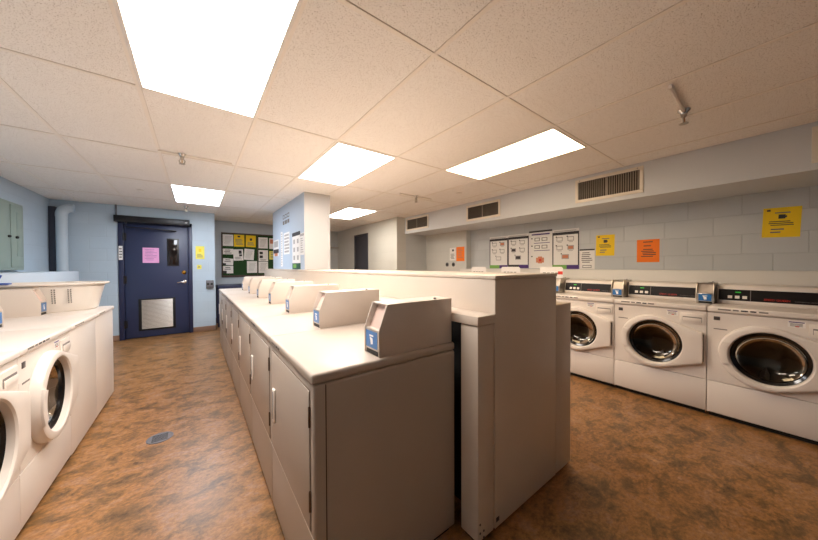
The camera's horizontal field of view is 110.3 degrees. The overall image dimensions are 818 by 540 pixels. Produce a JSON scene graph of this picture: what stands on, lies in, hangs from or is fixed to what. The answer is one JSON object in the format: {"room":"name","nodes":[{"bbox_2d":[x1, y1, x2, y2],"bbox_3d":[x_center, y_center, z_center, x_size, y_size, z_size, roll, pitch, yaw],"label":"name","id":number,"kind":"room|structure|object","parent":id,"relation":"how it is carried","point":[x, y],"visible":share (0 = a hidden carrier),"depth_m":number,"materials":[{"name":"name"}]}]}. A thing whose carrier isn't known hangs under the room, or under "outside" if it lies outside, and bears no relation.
{"room":"laundry","nodes":[
{"label":"laundry","id":0,"kind":"room"},
{"bbox_2d":[0,176,48,272],"bbox_3d":[-2.524,0.109,0.183,0.200,2.337,10.920,-1,1,-37],"label":"wall","id":1,"kind":"structure","parent":0,"point":[35,205],"depth_m":3.96,"materials":[{"name":"paint"}]},
{"bbox_2d":[0,198,23,269],"bbox_3d":[-4.690,-0.406,3.306,0.093,0.813,0.785,-1,1,-37],"label":"electrical panel","id":2,"kind":"object","parent":1,"relation":"attached to","point":[11,214],"visible":1,"depth_m":3.37,"materials":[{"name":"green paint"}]},
{"bbox_2d":[0,271,78,282],"bbox_3d":[-2.119,0.669,0.162,0.410,1.213,9.990,-1,1,-37],"label":"trim","id":3,"kind":"structure","parent":1,"relation":"attached to","point":[40,276],"depth_m":3.25,"materials":[{"name":"blue paint"}]},
{"bbox_2d":[49,199,215,335],"bbox_3d":[-4.810,0.048,5.168,2.127,2.337,0.200,-1,1,-37],"label":"wall","id":4,"kind":"structure","parent":0,"point":[92,230],"depth_m":4.86,"materials":[{"name":"paint"}]},
{"bbox_2d":[48,206,56,270],"bbox_3d":[-5.548,0.120,4.445,0.073,2.220,0.068,-1,1,-37],"label":"duct","id":5,"kind":"object","parent":4,"relation":"attached to","point":[51,209],"visible":0.45,"depth_m":4.41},
{"bbox_2d":[117,222,192,340],"bbox_3d":[-4.615,0.165,5.234,1.015,2.100,0.170,-1,1,-37],"label":"door","id":6,"kind":"structure","parent":4,"relation":"in","point":[156,299],"depth_m":5.19,"materials":[{"name":"blue paint"}]},
{"bbox_2d":[142,248,158,262],"bbox_3d":[-4.675,-0.265,5.154,0.222,0.275,0.002,-1,1,-37],"label":"notice","id":7,"kind":"object","parent":6,"relation":"attached to","point":[150,255],"visible":1,"depth_m":5.15,"materials":[{"name":"paper"}]},
{"bbox_2d":[113,215,189,231],"bbox_3d":[-4.585,-0.825,5.117,1.015,0.226,0.094,-1,1,-37],"label":"operator","id":8,"kind":"object","parent":6,"relation":"attached to","point":[117,218],"visible":1,"depth_m":5.06,"materials":[{"name":"black paint"}]},
{"bbox_2d":[113,325,215,341],"bbox_3d":[-4.742,1.170,5.099,2.127,0.095,0.012,-1,1,-37],"label":"baseboard","id":9,"kind":"structure","parent":4,"relation":"attached to","point":[213,327],"depth_m":5.58,"materials":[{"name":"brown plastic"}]},
{"bbox_2d":[195,246,204,258],"bbox_3d":[-4.093,-0.342,5.574,0.140,0.250,0.002,-1,1,-37],"label":"notice","id":10,"kind":"object","parent":4,"relation":"attached to","point":[199,249],"visible":1,"depth_m":5.58,"materials":[{"name":"paper"}]},
{"bbox_2d":[215,220,272,291],"bbox_3d":[-3.974,0.020,7.020,1.433,2.337,0.200,-1,1,-37],"label":"wall","id":11,"kind":"structure","parent":0,"point":[220,226],"depth_m":6.71,"materials":[{"name":"paint"}]},
{"bbox_2d":[221,232,272,276],"bbox_3d":[-3.852,-0.360,6.963,1.237,1.044,0.029,-1,1,-37],"label":"notice board","id":12,"kind":"object","parent":11,"relation":"attached to","point":[239,267],"visible":0.48,"depth_m":6.86,"materials":[{"name":"green fabric"}]},
{"bbox_2d":[223,234,232,245],"bbox_3d":[-4.242,-0.699,6.670,0.209,0.269,0.002,-1,1,-37],"label":"sheet","id":13,"kind":"object","parent":12,"relation":"attached to","point":[227,239],"visible":1,"depth_m":6.66,"materials":[{"name":"white paper"}]},
{"bbox_2d":[233,249,242,260],"bbox_3d":[-4.077,-0.359,6.798,0.212,0.273,0.002,-1,1,-37],"label":"sheet","id":14,"kind":"object","parent":12,"relation":"attached to","point":[237,253],"visible":1,"depth_m":6.80,"materials":[{"name":"white paper"}]},
{"bbox_2d":[234,235,243,246],"bbox_3d":[-4.061,-0.700,6.805,0.215,0.286,0.002,-1,1,-37],"label":"sheet","id":15,"kind":"object","parent":12,"relation":"attached to","point":[238,239],"visible":1,"depth_m":6.80,"materials":[{"name":"yellow paper"}]},
{"bbox_2d":[244,249,253,259],"bbox_3d":[-3.896,-0.378,6.933,0.230,0.279,0.002,-1,1,-37],"label":"sheet","id":16,"kind":"object","parent":12,"relation":"attached to","point":[248,253],"visible":1,"depth_m":6.93,"materials":[{"name":"white paper"}]},
{"bbox_2d":[246,235,255,246],"bbox_3d":[-3.864,-0.701,6.953,0.215,0.282,0.002,0,0,-37],"label":"sheet","id":17,"kind":"object","parent":12,"relation":"attached to","point":[250,240],"visible":1,"depth_m":6.95,"materials":[{"name":"yellow paper"}]},
{"bbox_2d":[247,261,256,272],"bbox_3d":[-3.845,-0.073,6.974,0.219,0.287,0.002,-1,1,-37],"label":"sheet","id":18,"kind":"object","parent":12,"relation":"attached to","point":[251,265],"visible":1,"depth_m":6.97,"materials":[{"name":"white paper"}]},
{"bbox_2d":[258,237,267,248],"bbox_3d":[-3.648,-0.676,7.116,0.210,0.273,0.002,-1,1,-37],"label":"sheet","id":19,"kind":"object","parent":12,"relation":"attached to","point":[262,242],"visible":1,"depth_m":7.11,"materials":[{"name":"white paper"}]},
{"bbox_2d":[259,262,267,272],"bbox_3d":[-3.647,-0.068,7.123,0.213,0.279,0.002,-1,1,-37],"label":"sheet","id":20,"kind":"object","parent":12,"relation":"attached to","point":[262,265],"visible":0.89,"depth_m":7.11,"materials":[{"name":"white paper"}]},
{"bbox_2d":[259,250,267,260],"bbox_3d":[-3.646,-0.358,7.121,0.213,0.277,0.002,-1,1,-37],"label":"sheet","id":21,"kind":"object","parent":12,"relation":"attached to","point":[263,254],"visible":1,"depth_m":7.12,"materials":[{"name":"white paper"}]},
{"bbox_2d":[273,192,329,269],"bbox_3d":[-1.956,-0.573,4.996,0.380,1.111,2.050,-1,1,-37],"label":"wall pier","id":22,"kind":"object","parent":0,"point":[309,212],"visible":0.79,"depth_m":4.22,"materials":[{"name":"beige paint"}]},
{"bbox_2d":[274,239,278,255],"bbox_3d":[-2.562,-0.421,5.487,0.002,0.310,0.420,-1,1,-37],"label":"notice","id":23,"kind":"object","parent":22,"relation":"attached to","point":[276,242],"visible":1,"depth_m":5.46,"materials":[{"name":"white paper"}]},
{"bbox_2d":[282,211,289,225],"bbox_3d":[-2.102,-0.874,4.864,0.002,0.200,0.500,-1,1,-37],"label":"sign","id":24,"kind":"object","parent":22,"relation":"attached to","point":[285,217],"visible":1,"depth_m":4.84,"materials":[{"name":"paper"}]},
{"bbox_2d":[284,232,289,254],"bbox_3d":[-2.089,-0.454,4.854,0.002,0.370,0.380,-1,1,-37],"label":"notice","id":25,"kind":"object","parent":22,"relation":"attached to","point":[286,235],"visible":1,"depth_m":4.85,"materials":[{"name":"white paper"}]},
{"bbox_2d":[292,231,300,268],"bbox_3d":[-1.743,-0.299,4.396,0.002,0.570,0.440,-1,1,-37],"label":"poster","id":26,"kind":"object","parent":22,"relation":"attached to","point":[296,257],"visible":1,"depth_m":4.39,"materials":[{"name":"white paper"}]},
{"bbox_2d":[300,232,303,254],"bbox_3d":[-1.563,-0.382,4.155,0.002,0.320,0.200,-1,1,-37],"label":"notice","id":27,"kind":"object","parent":22,"relation":"attached to","point":[301,234],"visible":1,"depth_m":4.14,"materials":[{"name":"white paper"}]},
{"bbox_2d":[330,231,337,268],"bbox_3d":[-2.952,-0.003,8.350,1.800,2.337,0.200,-1,1,-37],"label":"wall","id":28,"kind":"structure","parent":0,"point":[333,235],"depth_m":8.71,"materials":[{"name":"grey paint"}]},
{"bbox_2d":[338,221,380,269],"bbox_3d":[-1.335,-0.001,7.812,0.200,2.337,2.600,-1,1,-37],"label":"wall","id":29,"kind":"structure","parent":0,"point":[345,237],"depth_m":7.61,"materials":[{"name":"grey paint"}]},
{"bbox_2d":[354,233,367,269],"bbox_3d":[-1.242,0.110,7.583,0.088,2.120,0.780,-1,1,-37],"label":"door","id":30,"kind":"structure","parent":29,"relation":"in","point":[361,240],"depth_m":7.59,"materials":[{"name":"paint"}]},
{"bbox_2d":[381,217,405,270],"bbox_3d":[-0.360,0.013,6.513,0.240,2.337,0.650,-1,1,-37],"label":"wall pier","id":31,"kind":"structure","parent":29,"relation":"attached to","point":[393,236],"depth_m":6.30,"materials":[{"name":"grey paint"}]},
{"bbox_2d":[0,0,817,231],"bbox_3d":[-0.329,-1.154,2.741,6.810,0.100,12.400,-1,1,-37],"label":"ceiling","id":32,"kind":"structure","parent":0,"point":[337,64],"depth_m":1.80,"materials":[{"name":"tile"}]},
{"bbox_2d":[158,150,231,164],"bbox_3d":[-2.053,-1.048,2.759,0.570,0.097,0.070,-1,1,-37],"label":"sprinkler","id":33,"kind":"object","parent":32,"relation":"attached to","point":[181,155],"visible":1,"depth_m":2.70,"materials":[{"name":"silver metal"}]},
{"bbox_2d":[170,184,225,205],"bbox_3d":[-3.190,-1.110,4.317,0.608,0.008,1.207,-1,1,-37],"label":"recessed light","id":34,"kind":"object","parent":32,"relation":"in","point":[185,194],"visible":1,"depth_m":4.23,"materials":[{"name":"paint"}]},
{"bbox_2d":[112,0,302,117],"bbox_3d":[-0.981,-1.078,1.373,0.608,0.008,1.207,-1,1,-37],"label":"recessed light","id":35,"kind":"object","parent":32,"relation":"in","point":[220,54],"visible":1,"depth_m":1.36,"materials":[{"name":"paint"}]},
{"bbox_2d":[297,142,395,185],"bbox_3d":[-0.731,-1.103,3.095,0.608,0.008,1.207,-1,1,-37],"label":"recessed light","id":36,"kind":"object","parent":32,"relation":"in","point":[342,164],"visible":1,"depth_m":2.97,"materials":[{"name":"paint"}]},
{"bbox_2d":[330,207,376,219],"bbox_3d":[-1.216,-1.138,5.798,0.608,0.008,1.207,-1,1,-37],"label":"recessed light","id":37,"kind":"object","parent":32,"relation":"in","point":[347,213],"visible":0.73,"depth_m":5.72,"materials":[{"name":"paint"}]},
{"bbox_2d":[0,0,817,231],"bbox_3d":[-0.698,-1.102,2.501,5.530,0.014,12.059,-1,1,-37],"label":"grid","id":38,"kind":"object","parent":32,"relation":"attached to","point":[347,3],"depth_m":1.87,"materials":[{"name":"metal"}]},
{"bbox_2d":[445,127,585,179],"bbox_3d":[0.993,-1.106,2.854,0.608,0.008,1.207,-1,1,-37],"label":"recessed light","id":39,"kind":"object","parent":32,"relation":"in","point":[550,143],"visible":1,"depth_m":2.72,"materials":[{"name":"paint"}]},
{"bbox_2d":[668,85,690,125],"bbox_3d":[1.730,-1.050,1.837,0.475,0.097,0.070,-1,1,-37],"label":"sprinkler","id":40,"kind":"object","parent":32,"relation":"attached to","point":[683,112],"visible":1,"depth_m":1.90,"materials":[{"name":"silver metal"}]},
{"bbox_2d":[406,234,425,270],"bbox_3d":[0.155,0.009,6.618,0.710,2.337,0.200,-1,1,-37],"label":"wall","id":41,"kind":"structure","parent":0,"point":[415,244],"depth_m":6.49,"materials":[{"name":"grey paint"}]},
{"bbox_2d":[406,214,428,230],"bbox_3d":[0.163,-0.981,5.951,0.014,0.265,0.740,-1,1,-37],"label":"air vent","id":42,"kind":"object","parent":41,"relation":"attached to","point":[420,222],"visible":1,"depth_m":5.93,"materials":[{"name":"metal"}]},
{"bbox_2d":[15,323,817,539],"bbox_3d":[-0.320,1.283,2.775,6.810,0.100,12.400,-1,1,-37],"label":"floor","id":43,"kind":"structure","parent":0,"point":[639,467],"depth_m":1.73,"materials":[{"name":"plastic"}]},
{"bbox_2d":[0,350,30,539],"bbox_3d":[-1.868,0.820,0.858,0.753,0.890,0.678,-1,1,-37],"label":"washing machine","id":44,"kind":"object","parent":43,"relation":"on","point":[15,406],"visible":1,"depth_m":1.23,"materials":[{"name":"white metal"}]},
{"bbox_2d":[0,350,19,365],"bbox_3d":[-1.886,0.394,0.840,0.712,0.036,0.678,-1,1,-37],"label":"countertop","id":45,"kind":"structure","parent":44,"relation":"on","point":[7,356],"depth_m":1.25,"materials":[{"name":"white metal"}]},
{"bbox_2d":[0,326,78,528],"bbox_3d":[-2.276,0.814,1.402,0.753,0.890,0.678,-1,1,-37],"label":"washing machine","id":46,"kind":"object","parent":43,"relation":"on","point":[47,369],"visible":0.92,"depth_m":1.53,"materials":[{"name":"white metal"}]},
{"bbox_2d":[0,326,70,355],"bbox_3d":[-2.294,0.388,1.383,0.712,0.036,0.678,-1,1,-37],"label":"countertop","id":47,"kind":"structure","parent":46,"relation":"on","point":[20,340],"depth_m":1.55,"materials":[{"name":"white metal"}]},
{"bbox_2d":[0,314,96,460],"bbox_3d":[-2.679,0.809,1.905,0.712,0.890,0.608,-1,1,-37],"label":"laundry machine","id":48,"kind":"object","parent":43,"relation":"on","point":[82,334],"visible":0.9,"depth_m":2.07,"materials":[{"name":"white metal"}]},
{"bbox_2d":[0,314,96,331],"bbox_3d":[-2.681,0.382,1.899,0.712,0.036,0.608,-1,1,-37],"label":"countertop","id":49,"kind":"structure","parent":48,"relation":"on","point":[69,320],"depth_m":1.97,"materials":[{"name":"white metal"}]},
{"bbox_2d":[3,305,113,415],"bbox_3d":[-3.045,0.804,2.393,0.712,0.890,0.608,-1,1,-37],"label":"laundry machine","id":50,"kind":"object","parent":43,"relation":"on","point":[104,319],"visible":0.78,"depth_m":2.52,"materials":[{"name":"white metal"}]},
{"bbox_2d":[0,288,46,317],"bbox_3d":[-3.089,0.254,2.161,0.405,0.216,0.122,-1,1,-37],"label":"box","id":51,"kind":"object","parent":50,"relation":"on","point":[14,303],"visible":1,"depth_m":2.18,"materials":[{"name":"beige metal"}]},
{"bbox_2d":[0,281,109,312],"bbox_3d":[-3.188,0.235,2.462,0.830,0.246,0.486,-1,1,-40],"label":"divider","id":52,"kind":"object","parent":50,"relation":"on","point":[63,296],"visible":0.7,"depth_m":2.45,"materials":[{"name":"beige plastic"}]},
{"bbox_2d":[3,305,113,319],"bbox_3d":[-3.047,0.377,2.387,0.712,0.036,0.608,-1,1,-37],"label":"countertop","id":53,"kind":"structure","parent":50,"relation":"on","point":[99,309],"depth_m":2.39,"materials":[{"name":"laminate"}]},
{"bbox_2d":[55,204,74,270],"bbox_3d":[-5.383,0.096,4.464,0.196,2.266,0.132,-1,1,-37],"label":"duct pipe","id":54,"kind":"object","parent":43,"relation":"on","point":[61,213],"visible":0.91,"depth_m":4.40,"materials":[{"name":"metal"}]},
{"bbox_2d":[146,431,173,443],"bbox_3d":[-1.850,1.245,2.114,0.156,0.004,0.156,-1,1,-37],"label":"floor drain","id":55,"kind":"object","parent":43,"relation":"on","point":[163,436],"visible":1,"depth_m":2.11,"materials":[{"name":"grey metal"}]},
{"bbox_2d":[216,284,241,326],"bbox_3d":[-3.808,0.759,6.465,0.930,0.872,0.600,-1,1,-37],"label":"side table","id":56,"kind":"object","parent":43,"relation":"on","point":[218,286],"visible":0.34,"depth_m":6.11,"materials":[{"name":"blue paint"}]},
{"bbox_2d":[219,288,246,348],"bbox_3d":[-2.676,0.763,4.656,0.695,0.905,0.671,-1,1,-37],"label":"dryer","id":57,"kind":"object","parent":43,"relation":"on","point":[228,289],"visible":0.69,"depth_m":4.44,"materials":[{"name":"white metal"}]},
{"bbox_2d":[219,288,246,292],"bbox_3d":[-2.674,0.329,4.652,0.686,0.037,0.671,-1,1,-37],"label":"countertop","id":58,"kind":"structure","parent":57,"relation":"on","point":[229,289],"depth_m":4.56,"materials":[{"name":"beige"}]},
{"bbox_2d":[242,276,271,290],"bbox_3d":[-2.414,0.203,4.520,0.405,0.216,0.122,-1,1,-37],"label":"box","id":59,"kind":"object","parent":57,"relation":"on","point":[246,280],"visible":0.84,"depth_m":4.39,"materials":[{"name":"beige metal"}]},
{"bbox_2d":[222,290,249,360],"bbox_3d":[-2.273,0.769,4.118,0.695,0.905,0.671,-1,1,-37],"label":"dryer","id":60,"kind":"object","parent":43,"relation":"on","point":[224,298],"visible":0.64,"depth_m":3.88,"materials":[{"name":"white metal"}]},
{"bbox_2d":[222,290,249,296],"bbox_3d":[-2.271,0.335,4.115,0.686,0.037,0.671,-1,1,-37],"label":"countertop","id":61,"kind":"structure","parent":60,"relation":"on","point":[227,292],"depth_m":3.99,"materials":[{"name":"laminate"}]},
{"bbox_2d":[248,277,281,293],"bbox_3d":[-2.010,0.209,3.982,0.405,0.216,0.122,-1,1,-37],"label":"box","id":62,"kind":"object","parent":60,"relation":"on","point":[252,287],"visible":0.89,"depth_m":3.86,"materials":[{"name":"beige metal"}]},
{"bbox_2d":[226,294,259,378],"bbox_3d":[-1.869,0.775,3.581,0.695,0.905,0.671,-1,1,-37],"label":"dryer","id":63,"kind":"object","parent":43,"relation":"on","point":[230,298],"visible":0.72,"depth_m":3.37,"materials":[{"name":"white metal"}]},
{"bbox_2d":[226,294,259,301],"bbox_3d":[-1.868,0.341,3.577,0.686,0.037,0.671,-1,1,-37],"label":"countertop","id":64,"kind":"structure","parent":63,"relation":"on","point":[244,296],"depth_m":3.38,"materials":[{"name":"laminate"}]},
{"bbox_2d":[257,279,294,297],"bbox_3d":[-1.607,0.215,3.445,0.405,0.216,0.122,-1,1,-37],"label":"box","id":65,"kind":"object","parent":63,"relation":"on","point":[263,287],"visible":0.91,"depth_m":3.33,"materials":[{"name":"beige metal"}]},
{"bbox_2d":[231,298,284,403],"bbox_3d":[-1.466,0.781,3.043,0.695,0.905,0.671,-1,1,-37],"label":"dryer","id":66,"kind":"object","parent":43,"relation":"on","point":[236,304],"visible":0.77,"depth_m":2.82,"materials":[{"name":"white metal"}]},
{"bbox_2d":[231,298,284,309],"bbox_3d":[-1.464,0.347,3.040,0.686,0.037,0.671,-1,1,-37],"label":"countertop","id":67,"kind":"structure","parent":66,"relation":"on","point":[262,301],"depth_m":2.90,"materials":[{"name":"laminate"}]},
{"bbox_2d":[268,281,312,303],"bbox_3d":[-1.204,0.221,2.907,0.405,0.216,0.122,-1,1,-37],"label":"box","id":68,"kind":"object","parent":66,"relation":"on","point":[278,291],"visible":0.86,"depth_m":2.80,"materials":[{"name":"beige metal"}]},
{"bbox_2d":[239,304,312,436],"bbox_3d":[-1.063,0.787,2.506,0.695,0.905,0.671,-1,1,-37],"label":"dryer","id":69,"kind":"object","parent":43,"relation":"on","point":[246,313],"visible":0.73,"depth_m":2.27,"materials":[{"name":"white metal"}]},
{"bbox_2d":[239,304,312,321],"bbox_3d":[-1.061,0.353,2.502,0.686,0.037,0.671,-1,1,-37],"label":"countertop","id":70,"kind":"structure","parent":69,"relation":"on","point":[250,312],"depth_m":2.32,"materials":[{"name":"laminate"}]},
{"bbox_2d":[285,284,338,313],"bbox_3d":[-0.800,0.227,2.370,0.405,0.216,0.122,-1,1,-37],"label":"box","id":71,"kind":"object","parent":69,"relation":"on","point":[299,298],"visible":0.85,"depth_m":2.28,"materials":[{"name":"beige metal"}]},
{"bbox_2d":[250,312,365,500],"bbox_3d":[-0.659,0.793,1.968,0.695,0.905,0.671,-1,1,-37],"label":"dryer","id":72,"kind":"object","parent":43,"relation":"on","point":[262,328],"visible":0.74,"depth_m":1.72,"materials":[{"name":"white metal"}]},
{"bbox_2d":[250,312,365,341],"bbox_3d":[-0.658,0.359,1.965,0.686,0.037,0.671,-1,1,-37],"label":"countertop","id":73,"kind":"structure","parent":72,"relation":"on","point":[269,326],"depth_m":1.79,"materials":[{"name":"laminate"}]},
{"bbox_2d":[313,288,378,328],"bbox_3d":[-0.397,0.233,1.833,0.405,0.216,0.122,-1,1,-37],"label":"box","id":74,"kind":"object","parent":72,"relation":"on","point":[332,308],"visible":0.89,"depth_m":1.76,"materials":[{"name":"beige metal"}]},
{"bbox_2d":[270,324,453,539],"bbox_3d":[-0.256,0.799,1.431,0.695,0.905,0.671,-1,1,-37],"label":"dryer","id":75,"kind":"object","parent":43,"relation":"on","point":[363,442],"visible":0.93,"depth_m":1.15,"materials":[{"name":"white metal"}]},
{"bbox_2d":[270,324,453,384],"bbox_3d":[-0.254,0.365,1.427,0.686,0.037,0.671,-1,1,-37],"label":"countertop","id":76,"kind":"structure","parent":75,"relation":"on","point":[323,355],"depth_m":1.21,"materials":[{"name":"beige metal"}]},
{"bbox_2d":[364,296,451,357],"bbox_3d":[0.006,0.239,1.295,0.405,0.216,0.122,-1,1,-37],"label":"box","id":77,"kind":"object","parent":75,"relation":"on","point":[392,327],"visible":1,"depth_m":1.22,"materials":[{"name":"beige paint"}]},
{"bbox_2d":[264,269,570,539],"bbox_3d":[-1.008,0.610,3.766,0.913,1.224,5.590,-1,1,-37],"label":"divider","id":78,"kind":"object","parent":43,"relation":"on","point":[511,335],"visible":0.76,"depth_m":1.47,"materials":[{"name":"beige metal"}]},
{"bbox_2d":[556,279,622,386],"bbox_3d":[2.171,0.670,3.390,0.753,1.090,0.662,-1,1,-37],"label":"washing machine","id":79,"kind":"object","parent":43,"relation":"on","point":[592,303],"visible":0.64,"depth_m":3.13,"materials":[{"name":"white metal"}]},
{"bbox_2d":[556,292,622,302],"bbox_3d":[2.187,0.312,3.397,0.712,0.045,0.662,-1,1,-37],"label":"countertop","id":80,"kind":"structure","parent":79,"relation":"on","point":[585,297],"depth_m":3.16,"materials":[{"name":"white metal"}]},
{"bbox_2d":[611,279,631,296],"bbox_3d":[2.358,0.197,3.159,0.270,0.191,0.112,-1,1,-37],"label":"box","id":81,"kind":"object","parent":79,"relation":"on","point":[619,287],"visible":0.92,"depth_m":3.09,"materials":[{"name":"silver metal"}]},
{"bbox_2d":[614,281,711,412],"bbox_3d":[2.570,0.676,2.859,0.753,1.090,0.662,-1,1,-37],"label":"washing machine","id":82,"kind":"object","parent":43,"relation":"on","point":[660,334],"visible":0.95,"depth_m":2.67,"materials":[{"name":"white metal"}]},
{"bbox_2d":[614,297,711,310],"bbox_3d":[2.585,0.318,2.866,0.712,0.045,0.662,-1,1,-37],"label":"countertop","id":83,"kind":"structure","parent":82,"relation":"on","point":[677,304],"depth_m":2.64,"materials":[{"name":"white metal"}]},
{"bbox_2d":[696,281,718,303],"bbox_3d":[2.756,0.202,2.628,0.270,0.191,0.112,-1,1,-37],"label":"box","id":84,"kind":"object","parent":82,"relation":"on","point":[706,292],"visible":0.94,"depth_m":2.56,"materials":[{"name":"metal"}]},
{"bbox_2d":[707,283,817,444],"bbox_3d":[2.969,0.681,2.328,0.753,1.090,0.662,-1,1,-37],"label":"washing machine","id":85,"kind":"object","parent":43,"relation":"on","point":[762,340],"visible":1,"depth_m":2.19,"materials":[{"name":"white metal"}]},
{"bbox_2d":[707,303,817,320],"bbox_3d":[2.984,0.324,2.335,0.712,0.045,0.662,-1,1,-37],"label":"countertop","id":86,"kind":"structure","parent":85,"relation":"on","point":[792,313],"depth_m":2.19,"materials":[{"name":"white metal"}]},
{"bbox_3d":[1.773,0.664,3.921,0.753,1.090,0.662,-1,1,-37],"label":"washing machine","id":87,"kind":"object","parent":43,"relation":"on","visible":0},
{"bbox_2d":[556,277,568,292],"bbox_3d":[1.960,0.191,3.691,0.270,0.191,0.112,-1,1,-37],"label":"box","id":88,"kind":"object","parent":87,"relation":"on","point":[560,282],"visible":0.54,"depth_m":3.61,"materials":[{"name":"silver metal"}]},
{"bbox_2d":[540,267,562,277],"bbox_3d":[1.885,0.029,3.741,0.075,0.142,0.300,-1,1,-37],"label":"card","id":89,"kind":"object","parent":88,"relation":"on","point":[559,270],"visible":0.6,"depth_m":3.68,"materials":[{"name":"white paper"}]},
{"bbox_3d":[1.374,0.658,4.452,0.753,1.090,0.662,-1,1,-37],"label":"washing machine","id":90,"kind":"object","parent":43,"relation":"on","visible":0},
{"bbox_3d":[1.561,0.185,4.222,0.270,0.191,0.112,-1,1,-37],"label":"box","id":91,"kind":"object","parent":90,"relation":"on","visible":0},
{"bbox_2d":[501,267,519,272],"bbox_3d":[1.526,0.024,4.221,0.075,0.142,0.310,-1,1,-37],"label":"card","id":92,"kind":"object","parent":91,"relation":"on","point":[503,269],"visible":0.48,"depth_m":4.18,"materials":[{"name":"white paper"}]},
{"bbox_3d":[0.976,0.652,4.983,0.753,1.090,0.662,-1,1,-37],"label":"washing machine","id":93,"kind":"object","parent":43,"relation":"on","visible":0},
{"bbox_3d":[1.162,0.179,4.753,0.270,0.191,0.112,-1,1,-37],"label":"box","id":94,"kind":"object","parent":93,"relation":"on","visible":0},
{"bbox_2d":[471,267,485,271],"bbox_3d":[1.171,0.019,4.693,0.075,0.142,0.300,-1,1,-37],"label":"card","id":95,"kind":"object","parent":94,"relation":"on","point":[473,269],"visible":0.62,"depth_m":4.67,"materials":[{"name":"white paper"}]},
{"bbox_2d":[426,230,470,271],"bbox_3d":[0.884,0.011,6.271,0.260,2.337,1.230,-1,1,-37],"label":"wall","id":96,"kind":"structure","parent":0,"point":[438,246],"depth_m":6.15,"materials":[{"name":"grey paint"}]},
{"bbox_2d":[456,247,463,260],"bbox_3d":[1.050,-0.328,5.823,0.002,0.292,0.222,-1,1,-37],"label":"notice","id":97,"kind":"object","parent":96,"relation":"attached to","point":[459,250],"visible":1,"depth_m":5.83,"materials":[{"name":"paper"}]},
{"bbox_2d":[471,185,817,270],"bbox_3d":[3.575,0.048,2.852,0.200,2.337,7.470,-1,1,-37],"label":"wall","id":98,"kind":"structure","parent":0,"point":[725,233],"depth_m":3.14,"materials":[{"name":"paint"}]},
{"bbox_2d":[466,199,499,221],"bbox_3d":[1.182,-0.953,4.593,0.014,0.260,0.675,-1,1,-37],"label":"air vent","id":99,"kind":"object","parent":98,"relation":"attached to","point":[491,209],"visible":1,"depth_m":4.58,"materials":[{"name":"metal"}]},
{"bbox_2d":[490,236,507,267],"bbox_3d":[1.649,-0.324,5.241,0.002,0.585,0.394,-1,1,-37],"label":"poster","id":100,"kind":"object","parent":98,"relation":"attached to","point":[498,246],"visible":0.98,"depth_m":5.23,"materials":[{"name":"white paper"}]},
{"bbox_2d":[508,233,528,267],"bbox_3d":[1.887,-0.325,4.923,0.002,0.585,0.392,-1,1,-37],"label":"poster","id":101,"kind":"object","parent":98,"relation":"attached to","point":[518,244],"visible":0.96,"depth_m":4.92,"materials":[{"name":"white paper"}]},
{"bbox_2d":[529,229,551,267],"bbox_3d":[2.125,-0.335,4.606,0.002,0.612,0.386,-1,1,-37],"label":"poster","id":102,"kind":"object","parent":98,"relation":"attached to","point":[540,242],"visible":0.98,"depth_m":4.60,"materials":[{"name":"white paper"}]},
{"bbox_2d":[552,228,578,268],"bbox_3d":[2.359,-0.316,4.295,0.002,0.600,0.386,-1,1,-37],"label":"poster","id":103,"kind":"object","parent":98,"relation":"attached to","point":[565,242],"visible":0.95,"depth_m":4.28,"materials":[{"name":"white paper"}]},
{"bbox_2d":[580,249,594,268],"bbox_3d":[2.538,-0.156,4.059,0.002,0.286,0.195,-1,1,-37],"label":"notice","id":104,"kind":"object","parent":98,"relation":"attached to","point":[587,256],"visible":0.97,"depth_m":4.05,"materials":[{"name":"paper"}]},
{"bbox_2d":[596,234,614,255],"bbox_3d":[2.671,-0.337,3.878,0.002,0.283,0.220,-1,2,-37],"label":"notice","id":105,"kind":"object","parent":98,"relation":"attached to","point":[605,244],"visible":1,"depth_m":3.87,"materials":[{"name":"paper"}]},
{"bbox_2d":[575,165,643,202],"bbox_3d":[2.225,-0.945,3.203,0.014,0.275,0.660,-1,1,-37],"label":"air vent","id":106,"kind":"object","parent":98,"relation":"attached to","point":[627,181],"visible":1,"depth_m":3.17,"materials":[{"name":"metal"}]},
{"bbox_2d":[405,121,817,235],"bbox_3d":[2.822,-0.942,3.045,0.750,0.357,8.700,-1,1,-37],"label":"soffit","id":107,"kind":"structure","parent":98,"relation":"attached to","point":[780,159],"depth_m":2.76,"materials":[{"name":"paint"}]},
{"bbox_2d":[460,269,817,285],"bbox_3d":[3.369,0.613,2.704,0.320,1.213,7.470,-1,1,-37],"label":"trim","id":108,"kind":"structure","parent":98,"relation":"attached to","point":[797,278],"depth_m":2.92,"materials":[{"name":"paint"}]},
{"bbox_2d":[637,239,659,261],"bbox_3d":[2.948,-0.237,3.511,0.002,0.280,0.220,-1,1,-37],"label":"notice","id":109,"kind":"object","parent":98,"relation":"attached to","point":[648,250],"visible":1,"depth_m":3.51,"materials":[{"name":"paper"}]},
{"bbox_2d":[762,206,801,237],"bbox_3d":[3.545,-0.455,2.711,0.002,0.292,0.234,-1,1,-37],"label":"notice","id":110,"kind":"object","parent":98,"relation":"attached to","point":[780,221],"visible":1,"depth_m":2.71,"materials":[{"name":"paper"}]},
{"bbox_2d":[811,126,817,162],"bbox_3d":[3.224,-0.933,1.873,0.014,0.270,0.662,-1,1,-37],"label":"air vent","id":111,"kind":"object","parent":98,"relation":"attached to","point":[814,129],"visible":1,"depth_m":2.12,"materials":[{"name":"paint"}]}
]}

